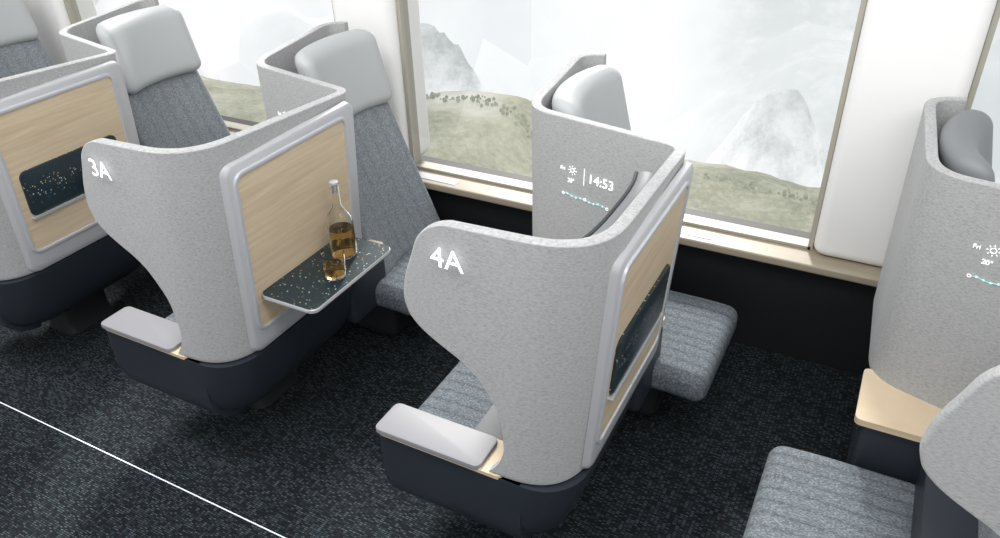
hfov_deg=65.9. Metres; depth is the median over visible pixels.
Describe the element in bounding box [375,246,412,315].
cushion
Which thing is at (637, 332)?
tray
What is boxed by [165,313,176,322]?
cushion
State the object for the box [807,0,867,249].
frame
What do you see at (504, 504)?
base
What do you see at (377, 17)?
wall pier
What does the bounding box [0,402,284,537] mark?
trim
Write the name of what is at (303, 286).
tray
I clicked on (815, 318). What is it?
wall
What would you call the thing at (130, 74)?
pod
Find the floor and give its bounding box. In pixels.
[0,264,862,537]
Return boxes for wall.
[221,115,876,374]
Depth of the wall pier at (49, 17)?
4.99 m
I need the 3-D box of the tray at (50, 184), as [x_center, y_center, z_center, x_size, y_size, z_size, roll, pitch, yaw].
[-1.894,-0.420,3.443,0.028,0.218,0.486,14,36,24]
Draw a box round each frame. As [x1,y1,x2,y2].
[63,0,81,24]
[224,120,250,130]
[396,0,420,163]
[415,160,809,248]
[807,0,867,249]
[965,0,999,109]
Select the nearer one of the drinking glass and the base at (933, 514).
the base at (933, 514)
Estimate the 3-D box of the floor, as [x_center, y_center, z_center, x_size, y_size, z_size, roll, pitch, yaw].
[-1.502,1.376,2.436,14.000,0.050,5.900,14,36,24]
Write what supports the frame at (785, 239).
on the window ledge
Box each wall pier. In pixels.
[24,0,97,64]
[332,0,429,154]
[814,0,996,266]
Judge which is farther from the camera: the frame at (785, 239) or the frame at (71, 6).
the frame at (71, 6)
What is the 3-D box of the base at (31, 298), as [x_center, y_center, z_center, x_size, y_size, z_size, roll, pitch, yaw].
[-2.107,-0.006,3.809,0.408,0.348,0.833,14,36,24]
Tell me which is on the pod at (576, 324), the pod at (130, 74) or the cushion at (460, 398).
the cushion at (460, 398)
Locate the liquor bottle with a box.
[326,180,356,259]
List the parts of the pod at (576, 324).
armrest, moulding, frame, window seat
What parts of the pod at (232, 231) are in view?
armrest, moulding, frame, window seat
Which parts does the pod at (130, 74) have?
armrest, frame, moulding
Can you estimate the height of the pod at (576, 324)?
1.462 m
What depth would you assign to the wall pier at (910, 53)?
2.88 m
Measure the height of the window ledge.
0.041 m
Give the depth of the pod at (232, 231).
2.89 m
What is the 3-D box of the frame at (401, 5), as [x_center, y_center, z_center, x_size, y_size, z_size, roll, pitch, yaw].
[-0.478,-1.292,3.764,0.020,1.708,0.070,14,36,24]
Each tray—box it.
[19,135,116,219]
[262,238,390,313]
[607,264,669,401]
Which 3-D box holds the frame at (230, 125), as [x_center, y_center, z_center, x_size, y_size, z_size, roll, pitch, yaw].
[-1.761,-0.911,4.811,2.160,0.014,0.070,14,36,24]
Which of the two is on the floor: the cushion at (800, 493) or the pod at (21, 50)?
the pod at (21, 50)
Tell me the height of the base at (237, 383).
0.348 m
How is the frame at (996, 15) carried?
attached to the wall pier at (910, 53)
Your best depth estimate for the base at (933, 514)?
2.22 m
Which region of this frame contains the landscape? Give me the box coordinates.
[94,0,999,232]
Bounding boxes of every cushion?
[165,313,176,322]
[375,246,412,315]
[418,361,492,428]
[651,290,737,400]
[743,446,914,537]
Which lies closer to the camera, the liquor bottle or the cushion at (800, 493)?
the cushion at (800, 493)
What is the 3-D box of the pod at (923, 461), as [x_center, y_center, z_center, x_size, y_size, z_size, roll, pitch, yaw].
[1.437,0.427,2.380,1.040,1.463,1.576,14,36,24]
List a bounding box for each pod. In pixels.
[0,0,53,77]
[0,0,230,333]
[81,21,439,416]
[376,53,737,537]
[743,97,999,537]
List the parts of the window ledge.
socket plate, socket plate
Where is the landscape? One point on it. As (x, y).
(750, 90)
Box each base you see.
[0,234,140,325]
[179,284,352,409]
[475,370,645,532]
[910,467,978,537]
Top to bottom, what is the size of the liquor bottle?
0.313 m
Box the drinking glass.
[320,248,345,280]
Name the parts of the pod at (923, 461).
aisle backrest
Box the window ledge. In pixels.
[228,129,881,286]
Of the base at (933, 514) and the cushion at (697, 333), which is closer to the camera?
the base at (933, 514)

